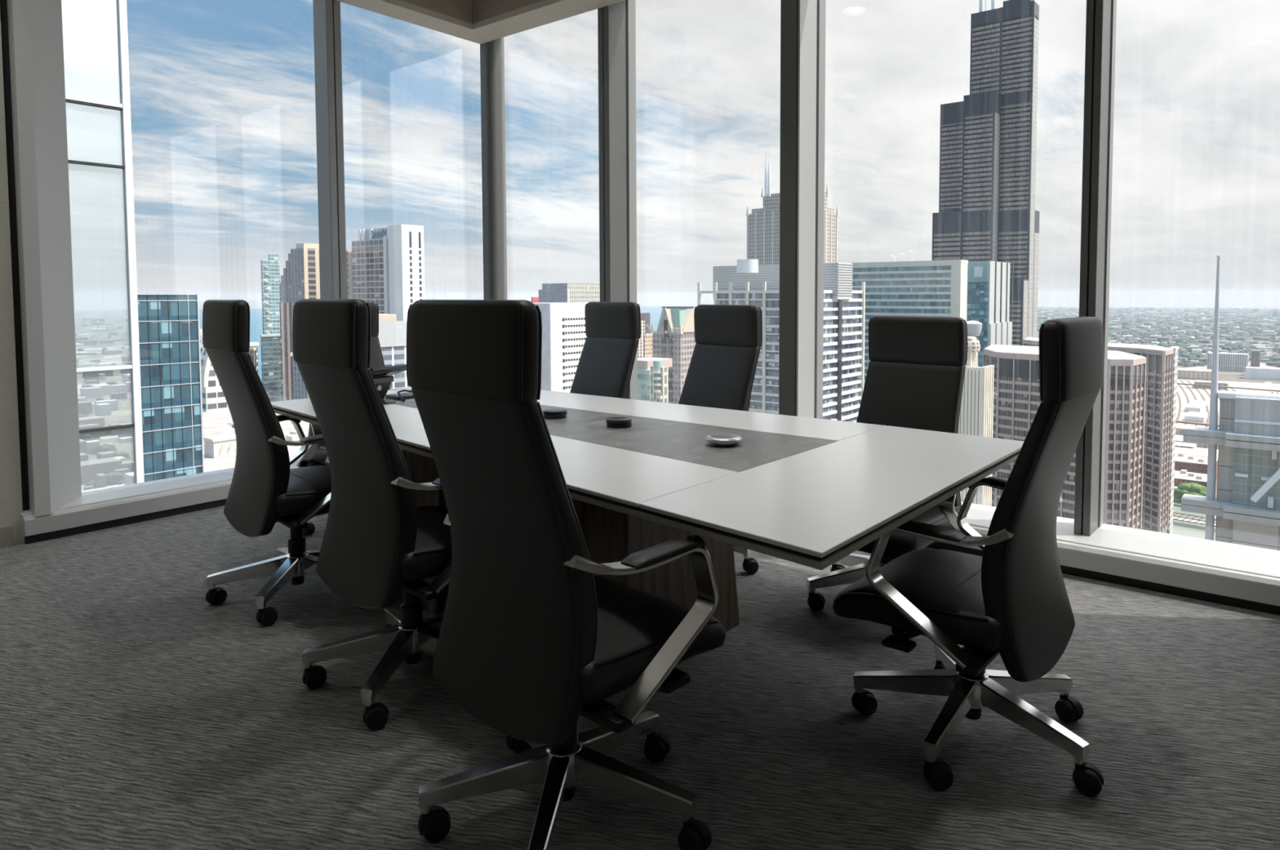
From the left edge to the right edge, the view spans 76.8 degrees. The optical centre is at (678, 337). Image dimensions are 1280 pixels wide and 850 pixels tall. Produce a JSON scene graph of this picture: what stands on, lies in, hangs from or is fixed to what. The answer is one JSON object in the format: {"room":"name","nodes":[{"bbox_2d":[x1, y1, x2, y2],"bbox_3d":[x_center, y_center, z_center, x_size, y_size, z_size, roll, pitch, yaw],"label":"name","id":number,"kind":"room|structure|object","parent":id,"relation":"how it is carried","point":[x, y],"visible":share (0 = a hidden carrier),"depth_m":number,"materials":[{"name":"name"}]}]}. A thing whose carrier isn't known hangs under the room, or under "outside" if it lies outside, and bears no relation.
{"room":"office","nodes":[
{"label":"office","id":0,"kind":"room"},
{"bbox_2d":[0,14,22,543],"bbox_3d":[-4.642,-0.784,2.247,0.270,3.750,4.305,2,4,38],"label":"wall","id":1,"kind":"structure","parent":0,"point":[11,490],"depth_m":3.88,"materials":[{"name":"paint"}]},
{"bbox_2d":[0,525,13,547],"bbox_3d":[-4.492,1.044,2.295,0.018,0.093,4.110,2,4,38],"label":"baseboard","id":2,"kind":"structure","parent":1,"relation":"attached to","point":[6,532],"depth_m":3.89,"materials":[{"name":"grey"}]},
{"bbox_2d":[0,0,29,511],"bbox_3d":[-3.317,-0.876,3.962,0.250,3.750,0.031,2,4,38],"label":"shadow gap","id":3,"kind":"structure","parent":1,"relation":"attached to","point":[3,3],"depth_m":3.91,"materials":[{"name":"black"}]},
{"bbox_2d":[7,0,81,516],"bbox_3d":[-3.201,-0.945,4.036,0.338,3.620,0.233,2,4,38],"label":"window frame","id":4,"kind":"structure","parent":1,"relation":"attached to","point":[35,27],"depth_m":3.96,"materials":[{"name":"white metal"}]},
{"bbox_2d":[20,456,302,543],"bbox_3d":[-2.458,0.864,5.018,0.255,0.162,2.625,2,4,38],"label":"sill","id":5,"kind":"structure","parent":1,"relation":"attached to","point":[100,505],"depth_m":4.31,"materials":[{"name":"white metal"}]},
{"bbox_2d":[312,0,346,298],"bbox_3d":[-2.217,-0.731,5.165,0.156,3.070,0.098,2,4,38],"label":"mullion","id":6,"kind":"structure","parent":5,"relation":"on","point":[326,13],"depth_m":5.10,"materials":[{"name":"grey metal"}]},
{"bbox_2d":[368,364,406,404],"bbox_3d":[-1.302,0.201,3.536,0.180,0.166,0.270,1,3,24],"label":"panel","id":7,"kind":"object","parent":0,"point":[383,377],"visible":0.52,"depth_m":3.53,"materials":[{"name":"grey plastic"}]},
{"bbox_2d":[372,371,387,374],"bbox_3d":[-1.282,0.151,3.469,0.020,0.009,0.070,1,3,24],"label":"vent","id":8,"kind":"object","parent":7,"relation":"attached to","point":[376,372],"depth_m":3.45,"materials":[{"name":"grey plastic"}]},
{"bbox_2d":[0,505,1279,849],"bbox_3d":[0.112,1.244,0.614,9.900,0.150,7.400,2,4,38],"label":"floor","id":9,"kind":"structure","parent":0,"point":[138,711],"depth_m":2.21,"materials":[{"name":"carpet"}]},
{"bbox_2d":[24,498,226,544],"bbox_3d":[-2.379,0.929,4.950,0.018,0.038,2.600,2,4,38],"label":"toe recess","id":10,"kind":"structure","parent":9,"relation":"on","point":[117,522],"depth_m":4.24,"materials":[{"name":"black"}]},
{"bbox_2d":[202,299,331,626],"bbox_3d":[-1.510,0.441,3.233,0.646,1.189,0.673,-3,4,-45],"label":"office chair","id":11,"kind":"object","parent":9,"relation":"on","point":[264,491],"visible":0.79,"depth_m":3.02,"materials":[{"name":"black leather"}]},
{"bbox_2d":[296,302,390,536],"bbox_3d":[-1.645,0.400,4.223,0.643,1.168,0.673,3,4,42],"label":"office chair","id":12,"kind":"object","parent":9,"relation":"on","point":[316,454],"visible":0.09,"depth_m":4.12,"materials":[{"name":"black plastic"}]},
{"bbox_2d":[292,298,451,729],"bbox_3d":[-0.813,0.473,2.546,0.673,1.193,0.631,3,4,43],"label":"office chair","id":13,"kind":"object","parent":9,"relation":"on","point":[377,543],"visible":0.72,"depth_m":2.33,"materials":[{"name":"black leather"}]},
{"bbox_2d":[406,299,725,849],"bbox_3d":[-0.240,0.508,1.856,0.674,1.193,0.621,3,4,42],"label":"office chair","id":14,"kind":"object","parent":9,"relation":"on","point":[531,642],"visible":1,"depth_m":1.66,"materials":[{"name":"black leather"}]},
{"bbox_2d":[569,302,640,398],"bbox_3d":[-0.508,0.402,4.129,0.656,1.169,0.673,-3,4,-44],"label":"office chair","id":15,"kind":"object","parent":9,"relation":"on","point":[606,363],"visible":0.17,"depth_m":4.19,"materials":[{"name":"black leather"}]},
{"bbox_2d":[270,389,1023,689],"bbox_3d":[-0.450,0.681,2.941,2.922,0.735,1.436,2,4,38],"label":"conference table","id":16,"kind":"object","parent":9,"relation":"on","point":[811,492],"visible":0.5,"depth_m":2.35,"materials":[{"name":"white laminate"}]},
{"bbox_2d":[384,389,408,398],"bbox_3d":[-1.379,0.267,3.830,0.210,0.002,0.280,2,4,32],"label":"sheet","id":17,"kind":"object","parent":16,"relation":"on","point":[390,392],"visible":0.21,"depth_m":3.90,"materials":[{"name":"white paper"}]},
{"bbox_2d":[385,391,413,399],"bbox_3d":[-1.165,0.261,3.803,0.120,0.016,0.400,2,4,41],"label":"keyboard","id":18,"kind":"object","parent":16,"relation":"on","point":[409,395],"visible":0.41,"depth_m":3.66,"materials":[{"name":"grey plastic"}]},
{"bbox_2d":[391,386,412,390],"bbox_3d":[-1.263,0.255,4.069,0.210,0.002,0.280,3,4,45],"label":"sheet","id":19,"kind":"object","parent":16,"relation":"on","point":[408,388],"visible":0.14,"depth_m":4.04,"materials":[{"name":"white paper"}]},
{"bbox_2d":[397,389,412,401],"bbox_3d":[-1.200,0.252,3.813,0.289,0.034,0.413,2,4,38],"label":"cable","id":20,"kind":"object","parent":16,"relation":"on","point":[402,390],"visible":0.57,"depth_m":3.67,"materials":[{"name":"black rubber"}]},
{"bbox_2d":[544,415,566,419],"bbox_3d":[-0.473,0.303,3.092,0.091,0.005,0.091,2,4,38],"label":"coaster","id":21,"kind":"object","parent":16,"relation":"on","point":[566,415],"visible":0.43,"depth_m":3.06,"materials":[{"name":"black"}]},
{"bbox_2d":[543,414,566,417],"bbox_3d":[-0.475,0.297,3.093,0.091,0.005,0.091,2,4,38],"label":"coaster","id":22,"kind":"object","parent":21,"relation":"on","point":[566,415],"visible":0.48,"depth_m":3.05,"materials":[{"name":"black"}]},
{"bbox_2d":[543,413,567,416],"bbox_3d":[-0.470,0.292,3.093,0.091,0.005,0.091,2,4,38],"label":"coaster","id":23,"kind":"object","parent":22,"relation":"on","point":[565,414],"visible":0.59,"depth_m":3.06,"materials":[{"name":"black"}]},
{"bbox_2d":[542,411,566,414],"bbox_3d":[-0.473,0.286,3.097,0.091,0.005,0.091,2,4,38],"label":"coaster","id":24,"kind":"object","parent":23,"relation":"on","point":[566,411],"visible":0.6,"depth_m":3.06,"materials":[{"name":"black"}]},
{"bbox_2d":[542,408,566,413],"bbox_3d":[-0.473,0.281,3.094,0.091,0.005,0.091,2,4,38],"label":"coaster","id":25,"kind":"object","parent":24,"relation":"on","point":[548,411],"visible":1,"depth_m":3.07,"materials":[{"name":"black"}]},
{"bbox_2d":[606,424,631,428],"bbox_3d":[-0.211,0.314,2.882,0.091,0.005,0.091,2,4,38],"label":"coaster","id":26,"kind":"object","parent":16,"relation":"on","point":[608,426],"visible":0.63,"depth_m":2.85,"materials":[{"name":"black"}]},
{"bbox_2d":[606,422,631,426],"bbox_3d":[-0.209,0.308,2.883,0.091,0.005,0.091,2,4,38],"label":"coaster","id":27,"kind":"object","parent":26,"relation":"on","point":[631,423],"visible":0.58,"depth_m":2.85,"materials":[{"name":"black"}]},
{"bbox_2d":[606,421,631,425],"bbox_3d":[-0.211,0.302,2.882,0.091,0.005,0.091,2,4,38],"label":"coaster","id":28,"kind":"object","parent":27,"relation":"on","point":[631,421],"visible":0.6,"depth_m":2.84,"materials":[{"name":"black"}]},
{"bbox_2d":[605,420,631,423],"bbox_3d":[-0.212,0.297,2.880,0.091,0.005,0.091,2,4,38],"label":"coaster","id":29,"kind":"object","parent":28,"relation":"on","point":[628,421],"visible":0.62,"depth_m":2.84,"materials":[{"name":"black"}]},
{"bbox_2d":[605,416,631,422],"bbox_3d":[-0.212,0.291,2.882,0.091,0.005,0.091,2,4,38],"label":"coaster","id":30,"kind":"object","parent":29,"relation":"on","point":[619,419],"visible":1,"depth_m":2.87,"materials":[{"name":"black"}]},
{"bbox_2d":[705,432,742,446],"bbox_3d":[0.143,0.317,2.522,0.117,0.034,0.117,2,4,38],"label":"puck","id":31,"kind":"object","parent":16,"relation":"on","point":[721,439],"visible":1,"depth_m":2.49,"materials":[{"name":"silver metal"}]},
{"bbox_2d":[710,432,737,438],"bbox_3d":[0.143,0.303,2.522,0.086,0.006,0.086,2,4,38],"label":"grille","id":32,"kind":"object","parent":31,"relation":"attached to","point":[717,435],"depth_m":2.50,"materials":[{"name":"grey metal"}]},
{"bbox_2d":[678,304,762,573],"bbox_3d":[0.067,0.431,3.656,0.670,1.158,0.674,-3,4,-41],"label":"office chair","id":33,"kind":"object","parent":9,"relation":"on","point":[728,338],"visible":0.25,"depth_m":3.70,"materials":[{"name":"black leather"}]},
{"bbox_2d":[778,0,826,418],"bbox_3d":[0.694,-0.037,4.534,0.126,10.000,0.280,2,4,38],"label":"mullion","id":34,"kind":"structure","parent":9,"relation":"on","point":[802,22],"depth_m":4.42,"materials":[{"name":"white metal"}]},
{"bbox_2d":[806,315,967,635],"bbox_3d":[0.813,0.479,3.126,0.673,1.115,0.645,3,4,42],"label":"office chair","id":35,"kind":"object","parent":9,"relation":"on","point":[916,371],"visible":0.42,"depth_m":3.19,"materials":[{"name":"black leather"}]},
{"bbox_2d":[832,316,1103,795],"bbox_3d":[0.815,0.514,2.173,0.660,1.143,0.674,2,4,40],"label":"office chair","id":36,"kind":"object","parent":9,"relation":"on","point":[1011,601],"visible":0.97,"depth_m":2.02,"materials":[{"name":"black leather"}]},
{"bbox_2d":[925,541,1279,615],"bbox_3d":[0.369,0.948,4.491,4.910,0.038,0.010,2,4,38],"label":"toe recess","id":37,"kind":"structure","parent":9,"relation":"on","point":[1224,600],"depth_m":3.27,"materials":[{"name":"black"}]},
{"bbox_2d":[936,502,1279,606],"bbox_3d":[0.962,0.906,4.280,6.480,0.141,0.450,2,4,38],"label":"sill","id":38,"kind":"structure","parent":9,"relation":"on","point":[1250,573],"depth_m":3.32,"materials":[{"name":"white paint"}]},
{"bbox_2d":[480,37,507,299],"bbox_3d":[-1.412,-0.784,6.157,0.150,3.070,0.135,2,4,38],"label":"post","id":39,"kind":"object","parent":38,"relation":"on","point":[491,52],"visible":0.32,"depth_m":6.08,"materials":[{"name":"grey metal"}]},
{"bbox_2d":[597,0,637,399],"bbox_3d":[-0.398,-0.080,5.395,0.100,10.000,0.260,2,4,38],"label":"mullion","id":40,"kind":"structure","parent":38,"relation":"attached to","point":[616,22],"depth_m":5.28,"materials":[{"name":"black metal"}]},
{"bbox_2d":[1073,0,1116,536],"bbox_3d":[1.869,0.007,3.630,0.072,10.000,0.263,2,4,38],"label":"mullion","id":41,"kind":"structure","parent":38,"relation":"attached to","point":[1101,15],"depth_m":3.54,"materials":[{"name":"black metal"}]},
{"bbox_3d":[-2.012,-0.545,-2.427,9.630,3.750,0.150,2,4,38],"label":"wall","id":42,"kind":"structure","parent":0,"visible":0},
{"bbox_2d":[336,0,625,44],"bbox_3d":[0.130,-1.889,0.318,9.400,0.040,6.920,2,4,38],"label":"soffit","id":43,"kind":"structure","parent":42,"relation":"attached to","point":[543,12],"depth_m":5.35,"materials":[{"name":"beige paint"}]},
{"bbox_2d":[400,0,471,23],"bbox_3d":[-1.633,-2.434,5.350,0.030,0.530,0.622,2,4,38],"label":"panel","id":44,"kind":"object","parent":43,"relation":"on","point":[461,10],"visible":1,"depth_m":5.46,"materials":[{"name":"brown wood"}]},
{"bbox_2d":[472,0,542,23],"bbox_3d":[-0.906,-2.427,5.202,1.292,0.530,0.030,2,4,38],"label":"panel","id":45,"kind":"object","parent":43,"relation":"on","point":[482,10],"visible":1,"depth_m":5.46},
{"label":"outside","id":46,"kind":"structure","parent":0,"visible":0},
{"bbox_2d":[1176,420,1219,426],"bbox_3d":[799.503,129.457,1177.540,162.098,2.500,42.228,2,4,38],"label":"viaduct","id":47,"kind":"object","parent":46,"point":[1177,421],"visible":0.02,"depth_m":1207.31,"materials":[{"name":"grey concrete"}]},
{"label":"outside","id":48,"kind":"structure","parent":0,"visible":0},
{"bbox_2d":[1177,382,1279,391],"bbox_3d":[1143.568,102.555,1680.227,231.098,2.500,56.617,2,4,38],"label":"viaduct","id":49,"kind":"object","parent":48,"point":[1253,388],"visible":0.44,"depth_m":1667.82,"materials":[{"name":"grey concrete"}]},
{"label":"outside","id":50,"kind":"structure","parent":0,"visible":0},
{"bbox_2d":[61,0,144,492],"bbox_3d":[-11.156,9.771,8.930,5.030,42.000,8.050,2,4,38],"label":"glass wing","id":51,"kind":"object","parent":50,"point":[95,37],"visible":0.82,"depth_m":9.77,"materials":[{"name":"glass"}]},
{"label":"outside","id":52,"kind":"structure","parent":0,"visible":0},
{"bbox_2d":[1037,306,1279,497],"bbox_3d":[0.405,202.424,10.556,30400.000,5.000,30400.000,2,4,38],"label":"ground","id":53,"kind":"structure","parent":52,"point":[1236,376],"depth_m":4777.34,"materials":[{"name":"grey"}]},
{"bbox_2d":[137,293,204,481],"bbox_3d":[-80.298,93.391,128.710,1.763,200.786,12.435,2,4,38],"label":"glass tower","id":54,"kind":"structure","parent":53,"relation":"on","point":[170,347],"depth_m":125.28,"materials":[{"name":"blue glass"}]},
{"bbox_2d":[200,328,229,412],"bbox_3d":[-151.463,91.732,262.788,26.000,190.420,11.229,2,4,38],"label":"office block","id":55,"kind":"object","parent":53,"relation":"on","point":[213,397],"visible":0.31,"depth_m":248.60,"materials":[{"name":"white concrete"}]},
{"bbox_2d":[248,342,258,373],"bbox_3d":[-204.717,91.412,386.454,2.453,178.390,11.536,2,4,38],"label":"hotel","id":56,"kind":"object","parent":53,"relation":"on","point":[253,353],"visible":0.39,"depth_m":384.56,"materials":[{"name":"beige concrete"}]},
{"bbox_2d":[202,409,309,471],"bbox_3d":[-102.572,106.814,181.226,122.000,168.596,74.000,2,4,38],"label":"roof","id":57,"kind":"structure","parent":53,"relation":"on","point":[213,421],"depth_m":197.57,"materials":[{"name":"concrete"}]},
{"bbox_2d":[203,433,236,457],"bbox_3d":[-95.464,23.803,169.031,5.308,6.350,5.485,2,4,38],"label":"plant","id":58,"kind":"object","parent":57,"relation":"on","point":[221,445],"visible":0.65,"depth_m":167.43,"materials":[{"name":"beige stone"}]},
{"bbox_2d":[221,422,234,433],"bbox_3d":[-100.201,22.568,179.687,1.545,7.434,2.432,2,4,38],"label":"satellite dish","id":59,"kind":"object","parent":57,"relation":"on","point":[226,428],"visible":0.87,"depth_m":179.76,"materials":[{"name":"white paint"}]},
{"bbox_2d":[260,254,279,334],"bbox_3d":[-343.394,47.410,685.731,4.515,235.658,14.053,2,4,38],"label":"apartment tower","id":60,"kind":"structure","parent":53,"relation":"on","point":[270,269],"depth_m":680.06,"materials":[{"name":"teal glass"}]},
{"bbox_2d":[259,333,282,401],"bbox_3d":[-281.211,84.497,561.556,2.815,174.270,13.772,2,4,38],"label":"apartment block","id":61,"kind":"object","parent":53,"relation":"on","point":[271,370],"visible":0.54,"depth_m":557.49,"materials":[{"name":"green glass"}]},
{"bbox_2d":[279,302,293,400],"bbox_3d":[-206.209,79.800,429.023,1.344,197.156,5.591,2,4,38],"label":"striped tower","id":62,"kind":"structure","parent":53,"relation":"on","point":[285,308],"depth_m":424.53,"materials":[{"name":"grey concrete"}]},
{"bbox_2d":[279,243,352,399],"bbox_3d":[-235.476,55.823,536.704,32.471,233.946,38.610,2,4,38],"label":"stepped tower","id":63,"kind":"structure","parent":53,"relation":"on","point":[300,278],"depth_m":513.71,"materials":[{"name":"beige concrete"}]},
{"bbox_2d":[351,224,425,320],"bbox_3d":[-185.319,55.471,518.462,57.247,251.348,16.354,2,4,38],"label":"tower","id":64,"kind":"structure","parent":53,"relation":"on","point":[388,264],"depth_m":499.85,"materials":[{"name":"stone"}]},
{"bbox_2d":[377,313,409,389],"bbox_3d":[-116.021,86.441,337.583,26.400,193.054,44.062,2,4,38],"label":"office block","id":65,"kind":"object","parent":53,"relation":"on","point":[392,335],"visible":0.1,"depth_m":318.50,"materials":[{"name":"white concrete"}]},
{"bbox_2d":[531,297,538,302],"bbox_3d":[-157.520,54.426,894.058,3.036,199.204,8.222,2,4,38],"label":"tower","id":66,"kind":"structure","parent":53,"relation":"on","point":[534,300],"depth_m":887.18,"materials":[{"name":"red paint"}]},
{"bbox_2d":[533,302,588,392],"bbox_3d":[-45.787,83.440,350.937,16.215,197.377,39.157,2,4,38],"label":"slab building","id":67,"kind":"structure","parent":53,"relation":"on","point":[564,336],"depth_m":331.19,"materials":[{"name":"grey concrete"}]},
{"bbox_2d":[538,280,599,302],"bbox_3d":[-82.767,55.257,741.776,36.452,213.108,85.482,2,4,38],"label":"office tower","id":68,"kind":"structure","parent":53,"relation":"on","point":[550,292],"depth_m":705.77,"materials":[{"name":"beige concrete"}]},
{"bbox_2d":[637,320,644,358],"bbox_3d":[-47.258,58.728,914.243,4.400,188.070,25.839,2,4,38],"label":"tower","id":69,"kind":"structure","parent":53,"relation":"on","point":[641,344],"depth_m":915.56,"materials":[{"name":"beige concrete"}]},
{"bbox_2d":[640,312,649,333],"bbox_3d":[-51.461,51.781,1165.567,5.886,175.785,27.724,2,4,38],"label":"tower","id":70,"kind":"structure","parent":53,"relation":"on","point":[645,317],"depth_m":1164.75,"materials":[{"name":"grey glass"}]},
{"bbox_2d":[644,333,652,357],"bbox_3d":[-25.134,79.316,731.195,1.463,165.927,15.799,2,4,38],"label":"tower","id":71,"kind":"structure","parent":53,"relation":"on","point":[647,337],"depth_m":724.09,"materials":[{"name":"beige concrete"}]},
{"bbox_2d":[637,356,672,400],"bbox_3d":[-11.590,95.972,316.368,15.673,175.811,16.000,2,4,38],"label":"glass block","id":72,"kind":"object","parent":53,"relation":"on","point":[644,364],"visible":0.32,"depth_m":303.84,"materials":[{"name":"teal glass"}]},
{"bbox_2d":[650,360,668,403],"bbox_3d":[-6.760,96.492,297.221,7.400,176.748,6.500,2,4,38],"label":"block","id":73,"kind":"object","parent":53,"relation":"on","point":[659,374],"visible":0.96,"depth_m":292.02,"materials":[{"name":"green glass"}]},
{"bbox_2d":[649,306,696,404],"bbox_3d":[-0.071,74.613,562.135,27.091,192.827,28.461,2,4,38],"label":"tower","id":74,"kind":"structure","parent":53,"relation":"on","point":[673,338],"depth_m":546.44,"materials":[{"name":"concrete"}]},
{"bbox_2d":[697,258,865,422],"bbox_3d":[48.422,71.780,385.623,67.526,216.678,46.928,2,4,38],"label":"office tower","id":75,"kind":"structure","parent":53,"relation":"on","point":[748,282],"depth_m":364.63,"materials":[{"name":"white concrete"}]},
{"bbox_2d":[746,148,839,264],"bbox_3d":[119.831,-22.503,859.167,81.600,355.379,77.032,2,4,38],"label":"spired tower","id":76,"kind":"structure","parent":53,"relation":"on","point":[763,224],"depth_m":847.17,"materials":[{"name":"grey stone"}]},
{"bbox_2d":[850,250,968,382],"bbox_3d":[121.407,65.635,431.767,60.090,223.853,10.621,2,4,38],"label":"building","id":77,"kind":"structure","parent":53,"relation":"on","point":[925,288],"depth_m":420.40,"materials":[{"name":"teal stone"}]},
{"bbox_2d":[958,320,994,506],"bbox_3d":[75.228,92.293,211.062,9.078,193.782,7.976,2,4,38],"label":"ornate tower","id":78,"kind":"structure","parent":53,"relation":"on","point":[976,409],"depth_m":203.69,"materials":[{"name":"beige stone"}]},
{"bbox_2d":[932,0,1039,345],"bbox_3d":[255.318,-85.639,670.427,73.552,500.598,44.147,2,4,38],"label":"skyscraper","id":79,"kind":"structure","parent":53,"relation":"on","point":[988,139],"depth_m":650.18,"materials":[{"name":"grey glass"}]},
{"bbox_2d":[966,260,1013,366],"bbox_3d":[188.529,64.310,491.813,14.474,219.977,46.033,2,4,38],"label":"tower","id":80,"kind":"structure","parent":53,"relation":"on","point":[988,282],"depth_m":471.64,"materials":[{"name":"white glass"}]},
{"bbox_2d":[982,344,1146,529],"bbox_3d":[166.109,93.498,359.991,73.962,175.500,69.155,2,4,38],"label":"tower","id":81,"kind":"structure","parent":53,"relation":"on","point":[1016,393],"depth_m":323.28,"materials":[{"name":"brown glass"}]},
{"bbox_2d":[1022,337,1173,533],"bbox_3d":[242.252,88.803,480.713,93.302,172.000,99.878,2,4,38],"label":"tower","id":82,"kind":"structure","parent":53,"relation":"on","point":[1159,360],"depth_m":420.30,"materials":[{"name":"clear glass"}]},
{"bbox_2d":[1036,307,1279,367],"bbox_3d":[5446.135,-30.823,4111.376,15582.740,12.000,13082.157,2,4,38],"label":"cityscape","id":83,"kind":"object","parent":53,"relation":"on","point":[1183,353],"visible":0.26,"depth_m":4308.60,"materials":[{"name":"grey"}]},
{"bbox_2d":[1036,306,1279,366],"bbox_3d":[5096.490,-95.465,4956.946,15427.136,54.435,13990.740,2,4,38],"label":"roofs","id":84,"kind":"structure","parent":53,"relation":"on","point":[1168,338],"depth_m":4346.10,"materials":[{"name":"grey"}]},
{"bbox_2d":[1166,346,1178,533],"bbox_3d":[276.684,90.559,453.996,3.057,171.137,14.632,2,4,38],"label":"office block","id":85,"kind":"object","parent":53,"relation":"on","point":[1169,531],"visible":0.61,"depth_m":449.16,"materials":[{"name":"concrete"}]},
{"bbox_2d":[1173,500,1181,506],"bbox_3d":[492.524,158.156,771.468,33.710,2.200,51.989,2,4,38],"label":"bank","id":86,"kind":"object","parent":53,"relation":"on","point":[1176,503],"visible":0.02,"depth_m":767.04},
{"bbox_2d":[1173,482,1206,498],"bbox_3d":[489.434,148.884,769.262,34.576,20.961,20.864,2,4,38],"label":"tree","id":87,"kind":"object","parent":86,"relation":"on","point":[1192,488],"visible":0.77,"depth_m":765.92,"materials":[{"name":"green plant"}]},
{"bbox_2d":[1175,423,1195,435],"bbox_3d":[725.128,132.951,1170.988,40.000,10.000,40.000,2,4,38],"label":"warehouse","id":88,"kind":"structure","parent":53,"relation":"on","point":[1179,428],"depth_m":1154.56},
{"bbox_2d":[1175,441,1196,448],"bbox_3d":[634.292,140.616,1027.490,40.000,10.000,40.000,2,4,38],"label":"warehouse","id":89,"kind":"structure","parent":53,"relation":"on","point":[1179,444],"depth_m":1022.13,"materials":[{"name":"white concrete"}]},
{"bbox_2d":[1173,469,1207,487],"bbox_3d":[515.313,146.536,812.912,38.000,21.000,40.000,2,4,38],"label":"warehouse","id":90,"kind":"structure","parent":53,"relation":"on","point":[1182,476],"depth_m":803.07,"materials":[{"name":"red brick"}]},
{"bbox_2d":[1177,368,1211,380],"bbox_3d":[1227.344,86.428,1928.664,95.000,22.000,60.000,2,4,38],"label":"warehouse","id":91,"kind":"structure","parent":53,"relation":"on","point":[1182,373],"depth_m":1903.55,"materials":[{"name":"beige concrete"}]},
{"bbox_2d":[1185,400,1206,412],"bbox_3d":[908.822,120.350,1415.182,22.000,9.000,110.000,2,4,38],"label":"shed","id":92,"kind":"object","parent":53,"relation":"on","point":[1193,406],"visible":0.93,"depth_m":1387.23,"materials":[{"name":"white concrete"}]},
{"bbox_2d":[1174,452,1217,481],"bbox_3d":[555.286,141.001,879.121,52.000,25.000,45.000,2,4,38],"label":"warehouse","id":93,"kind":"structure","parent":53,"relation":"on","point":[1193,464],"depth_m":862.83,"materials":[{"name":"red brick"}]},
{"bbox_2d":[1184,411,1208,422],"bbox_3d":[830.750,126.863,1293.289,26.000,9.000,60.000,2,4,38],"label":"shed","id":94,"kind":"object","parent":53,"relation":"on","point":[1193,416],"visible":0.86,"depth_m":1274.55,"materials":[{"name":"white"}]},
{"bbox_2d":[1174,445,1218,457],"bbox_3d":[620.497,142.654,988.937,80.000,10.000,60.000,2,4,38],"label":"warehouse","id":95,"kind":"structure","parent":53,"relation":"on","point":[1197,451],"depth_m":978.19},
{"bbox_2d":[1175,435,1218,449],"bbox_3d":[686.037,138.832,1059.709,70.000,10.000,50.000,2,4,38],"label":"warehouse","id":96,"kind":"structure","parent":53,"relation":"on","point":[1179,438],"depth_m":1041.78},
{"bbox_2d":[1194,379,1229,389],"bbox_3d":[1145.574,100.858,1731.899,60.000,14.000,40.000,2,4,38],"label":"hall","id":97,"kind":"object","parent":53,"relation":"on","point":[1197,382],"visible":0.64,"depth_m":1722.23,"materials":[{"name":"white concrete"}]},
{"bbox_2d":[1175,378,1279,435],"bbox_3d":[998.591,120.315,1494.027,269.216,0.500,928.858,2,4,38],"label":"yard","id":98,"kind":"structure","parent":53,"relation":"on","point":[1244,384],"depth_m":1666.80,"materials":[{"name":"beige concrete"}]},
{"bbox_2d":[1206,351,1248,372],"bbox_3d":[1450.035,63.558,2128.251,88.000,46.000,40.000,2,4,38],"label":"block","id":99,"kind":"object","parent":53,"relation":"on","point":[1228,362],"visible":0.71,"depth_m":2108.06,"materials":[{"name":"grey concrete"}]},
{"bbox_2d":[1181,390,1279,551],"bbox_3d":[43.699,100.283,58.212,15.900,193.870,14.775,2,4,38],"label":"building","id":100,"kind":"structure","parent":53,"relation":"on","point":[1246,508],"depth_m":51.05,"materials":[{"name":"white paint"}]},
{"bbox_2d":[1204,254,1221,540],"bbox_3d":[34.953,5.867,52.709,0.480,22.472,0.468,2,4,38],"label":"mast","id":101,"kind":"object","parent":100,"relation":"on","point":[1211,457],"visible":0.81,"depth_m":52.52,"materials":[{"name":"grey metal"}]},
{"bbox_2d":[1250,350,1260,367],"bbox_3d":[1434.423,62.022,2004.687,18.000,62.000,20.000,2,4,38],"label":"office tower","id":102,"kind":"structure","parent":53,"relation":"on","point":[1255,354],"depth_m":1996.36,"materials":[{"name":"grey concrete"}]},
{"bbox_2d":[1244,366,1279,380],"bbox_3d":[1397.791,84.475,1921.181,75.000,26.000,40.000,2,4,38],"label":"hall","id":103,"kind":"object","parent":53,"relation":"on","point":[1251,372],"visible":1,"depth_m":1908.90,"materials":[{"name":"white concrete"}]},
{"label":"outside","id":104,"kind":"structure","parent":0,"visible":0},
{"bbox_2d":[1175,380,1236,435],"bbox_3d":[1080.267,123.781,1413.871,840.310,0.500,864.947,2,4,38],"label":"railway tracks","id":105,"kind":"object","parent":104,"point":[1180,385],"visible":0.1,"depth_m":1546.44,"materials":[{"name":"brown"}]},
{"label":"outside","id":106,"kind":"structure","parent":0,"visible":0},
{"bbox_2d":[1173,511,1216,527],"bbox_3d":[445.982,156.705,695.461,59.789,4.000,20.756,2,4,38],"label":"road bridge","id":107,"kind":"structure","parent":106,"point":[1193,520],"depth_m":696.27,"materials":[{"name":"concrete"}]},
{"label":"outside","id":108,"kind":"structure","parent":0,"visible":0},
{"bbox_2d":[199,306,696,382],"bbox_3d":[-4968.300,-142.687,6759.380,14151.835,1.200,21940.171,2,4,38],"label":"lake","id":109,"kind":"structure","parent":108,"point":[255,314],"depth_m":6324.31,"materials":[{"name":"teal liquid"}]},
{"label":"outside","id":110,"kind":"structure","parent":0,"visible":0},
{"bbox_2d":[1172,505,1216,540],"bbox_3d":[334.126,170.348,557.190,95.639,0.800,519.638,2,4,38],"label":"river","id":111,"kind":"structure","parent":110,"point":[1180,528],"depth_m":693.64,"materials":[{"name":"green liquid"}]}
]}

